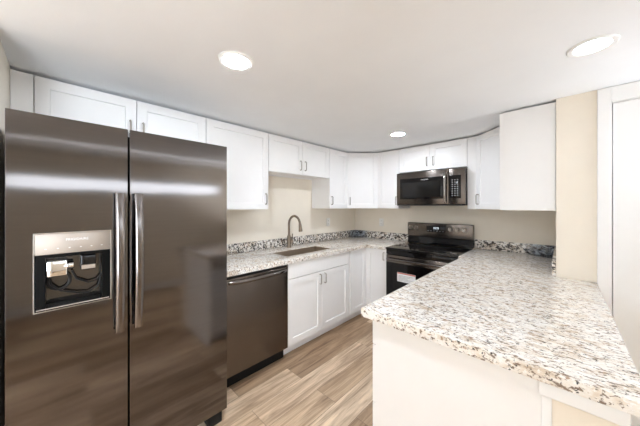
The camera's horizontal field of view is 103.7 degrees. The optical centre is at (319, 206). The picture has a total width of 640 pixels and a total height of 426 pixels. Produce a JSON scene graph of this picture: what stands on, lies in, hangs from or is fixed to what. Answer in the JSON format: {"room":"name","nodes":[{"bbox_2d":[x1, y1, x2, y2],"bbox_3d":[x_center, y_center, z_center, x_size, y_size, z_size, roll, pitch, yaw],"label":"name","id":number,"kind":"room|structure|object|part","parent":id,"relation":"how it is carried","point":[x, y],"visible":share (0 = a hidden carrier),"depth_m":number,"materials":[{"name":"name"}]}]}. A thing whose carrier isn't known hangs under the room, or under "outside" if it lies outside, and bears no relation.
{"room":"kitchen","nodes":[
{"label":"kitchen","id":0,"kind":"room"},
{"bbox_2d":[0,40,10,425],"bbox_3d":[-1.645,0.329,1.247,0.780,2.150,0.120,0,0,44],"label":"wall","id":1,"kind":"structure","parent":0,"point":[5,68],"depth_m":1.17,"materials":[{"name":"beige paint"}]},
{"bbox_2d":[198,314,372,425],"bbox_3d":[-0.066,1.454,0.421,4.400,0.100,6.400,0,0,44],"label":"floor","id":2,"kind":"structure","parent":0,"point":[327,380],"depth_m":1.95,"materials":[{"name":"brown wood"}]},
{"bbox_2d":[5,108,226,425],"bbox_3d":[-1.189,0.509,1.569,0.879,1.790,0.907,0,0,44],"label":"refrigerator","id":3,"kind":"object","parent":2,"relation":"on","point":[116,238],"visible":1,"depth_m":1.21,"materials":[{"name":"grey metal"}]},
{"bbox_3d":[-1.131,0.465,1.153,0.082,1.702,0.388,0,0,44],"label":"freezer door","id":4,"kind":"part","parent":3,"relation":"part of","materials":[{"name":"black metal"}]},
{"bbox_3d":[-1.128,0.349,1.160,0.021,0.123,0.191,0,0,44],"label":"cord","id":5,"kind":"part","parent":3,"relation":"part of","materials":[{"name":"black plastic"}]},
{"bbox_3d":[-1.080,0.282,1.172,0.004,0.019,0.048,0,0,44],"label":"paddle plate","id":6,"kind":"part","parent":3,"relation":"part of","materials":[{"name":"silver metal"}]},
{"bbox_3d":[-0.967,0.273,1.215,0.068,0.673,0.037,0,0,44],"label":"handle","id":7,"kind":"part","parent":3,"relation":"part of","materials":[{"name":"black metal"}]},
{"bbox_3d":[-0.915,0.273,1.269,0.068,0.673,0.037,0,0,44],"label":"handle","id":8,"kind":"part","parent":3,"relation":"part of","materials":[{"name":"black metal"}]},
{"bbox_3d":[-0.814,0.465,1.483,0.082,1.702,0.511,0,0,44],"label":"fridge door","id":9,"kind":"part","parent":3,"relation":"part of","materials":[{"name":"black metal"}]},
{"bbox_2d":[227,264,287,386],"bbox_3d":[-0.699,0.968,2.265,0.668,0.872,0.601,0,0,44],"label":"dishwasher","id":10,"kind":"object","parent":2,"relation":"on","point":[257,301],"visible":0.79,"depth_m":2.05,"materials":[{"name":"grey metal"}]},
{"bbox_3d":[-0.567,1.350,2.138,0.055,0.108,0.599,0,0,44],"label":"toe panel","id":11,"kind":"part","parent":10,"relation":"part of","materials":[{"name":"black plastic"}]},
{"bbox_3d":[-0.481,0.578,2.055,0.062,0.028,0.567,0,0,44],"label":"handle","id":12,"kind":"part","parent":10,"relation":"part of","materials":[{"name":"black metal"}]},
{"bbox_2d":[283,251,348,354],"bbox_3d":[-0.185,0.967,2.831,0.640,0.874,0.911,0,0,44],"label":"base cabinet","id":13,"kind":"object","parent":2,"relation":"on","point":[318,288],"visible":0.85,"depth_m":2.58,"materials":[{"name":"white paint"}]},
{"bbox_3d":[-0.143,0.987,2.474,0.020,0.610,0.452,0,0,44],"label":"door","id":14,"kind":"part","parent":13,"relation":"part of","materials":[{"name":"white paint"}]},
{"bbox_3d":[0.173,0.987,2.802,0.020,0.610,0.452,0,0,44],"label":"door","id":15,"kind":"part","parent":13,"relation":"part of","materials":[{"name":"white paint"}]},
{"bbox_2d":[343,248,385,322],"bbox_3d":[0.563,0.967,3.431,0.922,0.874,0.983,0,0,44],"label":"base cabinet","id":16,"kind":"object","parent":2,"relation":"on","point":[367,266],"visible":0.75,"depth_m":3.12,"materials":[{"name":"white paint"}]},
{"bbox_2d":[227,230,407,276],"bbox_3d":[0.019,0.458,2.865,0.927,0.141,2.558,0,0,44],"label":"countertop","id":17,"kind":"structure","parent":16,"relation":"on","point":[246,257],"depth_m":2.88,"materials":[{"name":"stone"}]},
{"bbox_2d":[287,215,302,247],"bbox_3d":[-0.284,0.296,2.907,0.257,0.385,0.085,0,0,44],"label":"kitchen faucet","id":18,"kind":"object","parent":17,"relation":"on","point":[289,239],"visible":1,"depth_m":2.94,"materials":[{"name":"silver metal"}]},
{"bbox_3d":[-0.296,0.219,2.898,0.222,0.231,0.026,0,0,44],"label":"spout","id":19,"kind":"part","parent":18,"relation":"part of","materials":[{"name":"silver metal"}]},
{"bbox_2d":[274,246,329,255],"bbox_3d":[-0.188,0.610,2.759,0.254,0.239,0.638,0,0,44],"label":"sink","id":20,"kind":"object","parent":17,"relation":"in","point":[314,248],"visible":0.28,"depth_m":2.90,"materials":[{"name":"metal"}]},
{"bbox_3d":[0.468,0.913,3.108,0.020,0.758,0.322,0,0,44],"label":"door","id":21,"kind":"part","parent":16,"relation":"part of","materials":[{"name":"white paint"}]},
{"bbox_3d":[0.701,0.913,3.124,0.290,0.758,0.020,0,0,44],"label":"door","id":22,"kind":"part","parent":16,"relation":"part of","materials":[{"name":"white paint"}]},
{"bbox_2d":[386,222,474,294],"bbox_3d":[1.269,0.811,2.931,0.776,1.186,0.711,0,0,44],"label":"range","id":23,"kind":"object","parent":2,"relation":"on","point":[407,262],"visible":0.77,"depth_m":2.91,"materials":[{"name":"black metal"}]},
{"bbox_3d":[1.043,0.612,2.696,0.706,0.025,0.058,0,0,44],"label":"oven handle","id":24,"kind":"part","parent":23,"relation":"part of","materials":[{"name":"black metal"}]},
{"bbox_3d":[1.078,0.870,2.733,0.768,0.599,0.042,0,0,44],"label":"oven door","id":25,"kind":"part","parent":23,"relation":"part of","materials":[{"name":"black metal"}]},
{"bbox_3d":[1.078,0.538,2.733,0.770,0.056,0.038,0,0,44],"label":"control trim","id":26,"kind":"part","parent":23,"relation":"part of","materials":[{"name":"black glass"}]},
{"bbox_2d":[386,242,472,257],"bbox_3d":[1.261,0.497,2.923,0.776,0.023,0.590,0,0,44],"label":"cooktop","id":27,"kind":"object","parent":23,"relation":"in","point":[426,249],"depth_m":2.87,"materials":[{"name":"black glass"}]},
{"bbox_3d":[1.455,0.291,3.150,0.233,0.077,0.005,0,0,44],"label":"display panel","id":28,"kind":"part","parent":23,"relation":"part of","materials":[{"name":"black glass"}]},
{"bbox_2d":[373,321,540,425],"bbox_3d":[0.633,0.967,1.177,0.642,0.874,0.514,0,0,44],"label":"base cabinet","id":29,"kind":"object","parent":2,"relation":"on","point":[417,381],"visible":0.63,"depth_m":0.98,"materials":[{"name":"white paint"}]},
{"bbox_3d":[0.434,1.113,1.373,0.020,0.359,0.505,0,0,44],"label":"drawer","id":30,"kind":"part","parent":29,"relation":"part of","materials":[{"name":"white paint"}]},
{"bbox_3d":[0.434,0.793,1.373,0.020,0.269,0.505,0,0,44],"label":"drawer","id":31,"kind":"part","parent":29,"relation":"part of","materials":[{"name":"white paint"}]},
{"bbox_3d":[0.434,0.593,1.373,0.020,0.118,0.505,0,0,44],"label":"drawer","id":32,"kind":"part","parent":29,"relation":"part of","materials":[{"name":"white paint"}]},
{"bbox_2d":[227,176,354,243],"bbox_3d":[-1.615,0.329,1.912,0.100,2.150,6.400,0,0,44],"label":"wall","id":33,"kind":"structure","parent":0,"point":[287,197],"depth_m":3.08,"materials":[{"name":"beige paint"}]},
{"bbox_2d":[10,69,205,142],"bbox_3d":[-1.400,-0.578,1.804,0.354,0.304,1.018,0,0,44],"label":"upper cabinet","id":34,"kind":"object","parent":33,"relation":"attached to","point":[28,92],"visible":0.52,"depth_m":1.59,"materials":[{"name":"white paint"}]},
{"bbox_3d":[-1.435,-0.578,1.572,0.020,0.300,0.464,0,0,44],"label":"door","id":35,"kind":"part","parent":34,"relation":"part of","materials":[{"name":"white paint"}]},
{"bbox_3d":[-1.110,-0.578,1.909,0.020,0.300,0.464,0,0,44],"label":"door","id":36,"kind":"part","parent":34,"relation":"part of","materials":[{"name":"white paint"}]},
{"bbox_2d":[206,118,267,209],"bbox_3d":[-0.832,-0.349,2.394,0.354,0.762,0.607,0,0,44],"label":"upper cabinet","id":37,"kind":"object","parent":33,"relation":"attached to","point":[247,149],"visible":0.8,"depth_m":2.33,"materials":[{"name":"white paint"}]},
{"bbox_2d":[227,230,354,254],"bbox_3d":[-0.315,0.438,3.172,0.020,0.102,2.537,0,0,44],"label":"backsplash","id":38,"kind":"structure","parent":33,"relation":"attached to","point":[235,248],"depth_m":3.01,"materials":[{"name":"stone"}]},
{"bbox_2d":[268,133,328,179],"bbox_3d":[-0.302,-0.540,2.943,0.354,0.379,0.911,0,0,44],"label":"upper cabinet","id":39,"kind":"object","parent":33,"relation":"attached to","point":[287,157],"visible":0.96,"depth_m":2.80,"materials":[{"name":"white paint"}]},
{"bbox_3d":[-0.363,-0.540,2.685,0.020,0.375,0.452,0,0,44],"label":"door","id":40,"kind":"part","parent":39,"relation":"part of","materials":[{"name":"white paint"}]},
{"bbox_3d":[-0.046,-0.540,3.014,0.020,0.375,0.452,0,0,44],"label":"door","id":41,"kind":"part","parent":39,"relation":"part of","materials":[{"name":"white paint"}]},
{"bbox_2d":[312,148,347,208],"bbox_3d":[0.147,-0.349,3.409,0.354,0.762,0.375,0,0,44],"label":"upper cabinet","id":42,"kind":"object","parent":33,"relation":"attached to","point":[331,192],"visible":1,"depth_m":3.30,"materials":[{"name":"white paint"}]},
{"bbox_3d":[0.244,-0.349,3.315,0.020,0.758,0.373,0,0,44],"label":"door","id":43,"kind":"part","parent":42,"relation":"part of","materials":[{"name":"white paint"}]},
{"bbox_2d":[0,0,639,152],"bbox_3d":[-0.066,-0.796,0.421,4.400,0.100,6.400,0,0,44],"label":"ceiling","id":44,"kind":"structure","parent":0,"point":[346,76],"depth_m":1.24,"materials":[{"name":"paint"}]},
{"bbox_2d":[218,51,252,70],"bbox_3d":[-0.432,-0.742,1.292,0.172,0.008,0.172,0,0,44],"label":"recessed light","id":45,"kind":"object","parent":44,"relation":"in","point":[234,60],"visible":1,"depth_m":1.28,"materials":[{"name":"white paint"}]},
{"bbox_2d":[389,132,406,136],"bbox_3d":[0.807,-0.742,2.600,0.172,0.008,0.172,0,0,44],"label":"recessed light","id":46,"kind":"object","parent":44,"relation":"in","point":[394,134],"visible":1,"depth_m":2.61,"materials":[{"name":"white paint"}]},
{"bbox_2d":[566,33,620,57],"bbox_3d":[1.267,-0.742,1.171,0.172,0.008,0.172,0,0,44],"label":"recessed light","id":47,"kind":"object","parent":44,"relation":"in","point":[596,44],"visible":1,"depth_m":1.16,"materials":[{"name":"white paint"}]},
{"bbox_2d":[355,206,555,248],"bbox_3d":[2.155,0.329,2.655,4.300,2.150,0.100,0,0,44],"label":"wall","id":48,"kind":"structure","parent":0,"point":[516,226],"depth_m":2.89,"materials":[{"name":"beige paint"}]},
{"bbox_2d":[348,153,377,207],"bbox_3d":[0.580,-0.349,3.671,0.615,0.762,0.615,0,0,44],"label":"upper cabinet","id":49,"kind":"object","parent":48,"relation":"attached to","point":[362,167],"visible":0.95,"depth_m":3.45,"materials":[{"name":"white paint"}]},
{"bbox_2d":[379,218,383,225],"bbox_3d":[0.920,0.244,3.768,0.072,0.116,0.009,0,0,44],"label":"wall outlet","id":50,"kind":"object","parent":48,"relation":"attached to","point":[381,220],"visible":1,"depth_m":3.77,"materials":[{"name":"white plastic"}]},
{"bbox_2d":[355,230,407,240],"bbox_3d":[0.899,0.438,3.779,0.927,0.102,0.020,0,0,44],"label":"backsplash","id":51,"kind":"structure","parent":48,"relation":"attached to","point":[361,233],"depth_m":3.74,"materials":[{"name":"stone"}]},
{"bbox_2d":[378,150,409,208],"bbox_3d":[1.003,-0.349,3.445,0.315,0.762,0.354,0,0,44],"label":"upper cabinet","id":52,"kind":"object","parent":48,"relation":"attached to","point":[388,162],"visible":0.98,"depth_m":3.34,"materials":[{"name":"white paint"}]},
{"bbox_3d":[0.909,-0.349,3.348,0.313,0.758,0.020,0,0,44],"label":"door","id":53,"kind":"part","parent":52,"relation":"part of","materials":[{"name":"white paint"}]},
{"bbox_2d":[399,138,466,172],"bbox_3d":[1.398,-0.578,3.065,0.773,0.304,0.354,0,0,44],"label":"upper cabinet","id":54,"kind":"object","parent":48,"relation":"attached to","point":[449,154],"visible":0.89,"depth_m":2.92,"materials":[{"name":"white paint"}]},
{"bbox_3d":[1.164,-0.578,3.102,0.383,0.300,0.020,0,0,44],"label":"door","id":55,"kind":"part","parent":54,"relation":"part of","materials":[{"name":"white paint"}]},
{"bbox_2d":[397,167,466,205],"bbox_3d":[1.365,-0.206,3.027,0.772,0.400,0.448,0,0,44],"label":"microwave","id":56,"kind":"object","parent":54,"relation":"attached to","point":[445,187],"visible":0.99,"depth_m":2.86,"materials":[{"name":"grey metal"}]},
{"bbox_3d":[1.184,-0.208,2.964,0.508,0.251,0.006,0,0,44],"label":"glass panel","id":57,"kind":"part","parent":56,"relation":"part of","materials":[{"name":"black glass"}]},
{"bbox_3d":[1.197,-0.213,2.971,0.609,0.386,0.027,0,0,44],"label":"door","id":58,"kind":"part","parent":56,"relation":"part of","materials":[{"name":"black metal"}]},
{"bbox_3d":[1.369,-0.203,2.752,0.025,0.349,0.059,0,0,44],"label":"handle","id":59,"kind":"part","parent":56,"relation":"part of","materials":[{"name":"silver metal"}]},
{"bbox_3d":[1.453,-0.208,2.704,0.116,0.251,0.006,0,0,44],"label":"keypad glass","id":60,"kind":"part","parent":56,"relation":"part of","materials":[{"name":"black glass"}]},
{"bbox_3d":[1.476,-0.213,2.703,0.162,0.386,0.027,0,0,44],"label":"control panel","id":61,"kind":"part","parent":56,"relation":"part of","materials":[{"name":"black metal"}]},
{"bbox_3d":[1.444,-0.578,2.833,0.383,0.300,0.020,0,0,44],"label":"door","id":62,"kind":"part","parent":54,"relation":"part of","materials":[{"name":"white paint"}]},
{"bbox_2d":[467,127,499,209],"bbox_3d":[1.840,-0.349,2.459,0.696,0.762,0.614,0,0,44],"label":"upper cabinet","id":63,"kind":"object","parent":48,"relation":"attached to","point":[483,150],"visible":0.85,"depth_m":2.52,"materials":[{"name":"white paint"}]},
{"bbox_2d":[475,239,554,255],"bbox_3d":[2.040,0.438,2.680,0.675,0.102,0.020,0,0,44],"label":"backsplash","id":64,"kind":"structure","parent":48,"relation":"attached to","point":[537,249],"depth_m":2.64,"materials":[{"name":"stone"}]},
{"bbox_2d":[552,90,619,425],"bbox_3d":[1.566,0.329,1.536,0.197,2.150,2.328,0,0,44],"label":"wall","id":65,"kind":"structure","parent":0,"point":[576,115],"depth_m":1.67,"materials":[{"name":"beige paint"}]},
{"bbox_2d":[500,102,555,210],"bbox_3d":[1.639,-0.349,2.003,0.354,0.762,0.327,0,0,44],"label":"upper cabinet","id":66,"kind":"object","parent":65,"relation":"attached to","point":[527,135],"visible":0.96,"depth_m":1.86,"materials":[{"name":"white paint"}]},
{"bbox_3d":[1.541,-0.349,2.098,0.020,0.758,0.325,0,0,44],"label":"door","id":67,"kind":"part","parent":66,"relation":"part of","materials":[{"name":"white paint"}]},
{"bbox_2d":[541,395,551,425],"bbox_3d":[0.687,0.988,0.761,0.024,0.832,0.007,0,0,44],"label":"trim","id":68,"kind":"structure","parent":65,"relation":"attached to","point":[546,402],"depth_m":0.76,"materials":[{"name":"white paint"}]},
{"bbox_2d":[552,246,555,275],"bbox_3d":[1.967,0.438,2.101,0.020,0.102,0.955,0,0,44],"label":"backsplash","id":69,"kind":"structure","parent":65,"relation":"attached to","point":[554,253],"depth_m":1.76,"materials":[{"name":"stone"}]},
{"bbox_2d":[539,381,631,425],"bbox_3d":[0.735,0.550,0.708,0.180,0.044,0.016,0,0,44],"label":"trim","id":70,"kind":"structure","parent":65,"relation":"attached to","point":[621,418],"depth_m":0.69,"materials":[{"name":"white paint"}]},
{"bbox_3d":[2.397,0.329,1.104,1.600,2.150,0.117,0,0,44],"label":"wall","id":71,"kind":"structure","parent":0,"visible":0},
{"bbox_2d":[597,81,639,313],"bbox_3d":[2.098,0.331,1.299,0.894,2.146,0.018,0,0,44],"label":"trim","id":72,"kind":"structure","parent":71,"relation":"attached to","point":[606,96],"depth_m":1.58,"materials":[{"name":"white paint"}]},
{"bbox_2d":[612,98,639,425],"bbox_3d":[2.092,0.378,1.293,0.762,2.037,0.099,0,0,44],"label":"door","id":73,"kind":"structure","parent":71,"relation":"in","point":[625,114],"depth_m":1.53,"materials":[{"name":"white paint"}]},
{"bbox_2d":[612,97,639,103],"bbox_3d":[2.145,0.372,1.348,0.802,2.065,0.117,0,0,44],"label":"trim","id":74,"kind":"structure","parent":71,"relation":"attached to","point":[637,97],"depth_m":1.53,"materials":[{"name":"white paint"}]},
{"bbox_3d":[1.711,0.967,2.325,0.685,0.874,0.983,0,0,44],"label":"base cabinet","id":75,"kind":"object","parent":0,"visible":0},
{"bbox_2d":[361,239,639,417],"bbox_3d":[1.309,0.458,1.766,0.890,0.141,2.350,0,0,44],"label":"countertop","id":76,"kind":"structure","parent":75,"relation":"on","point":[505,305],"depth_m":1.10,"materials":[{"name":"stone"}]}
]}

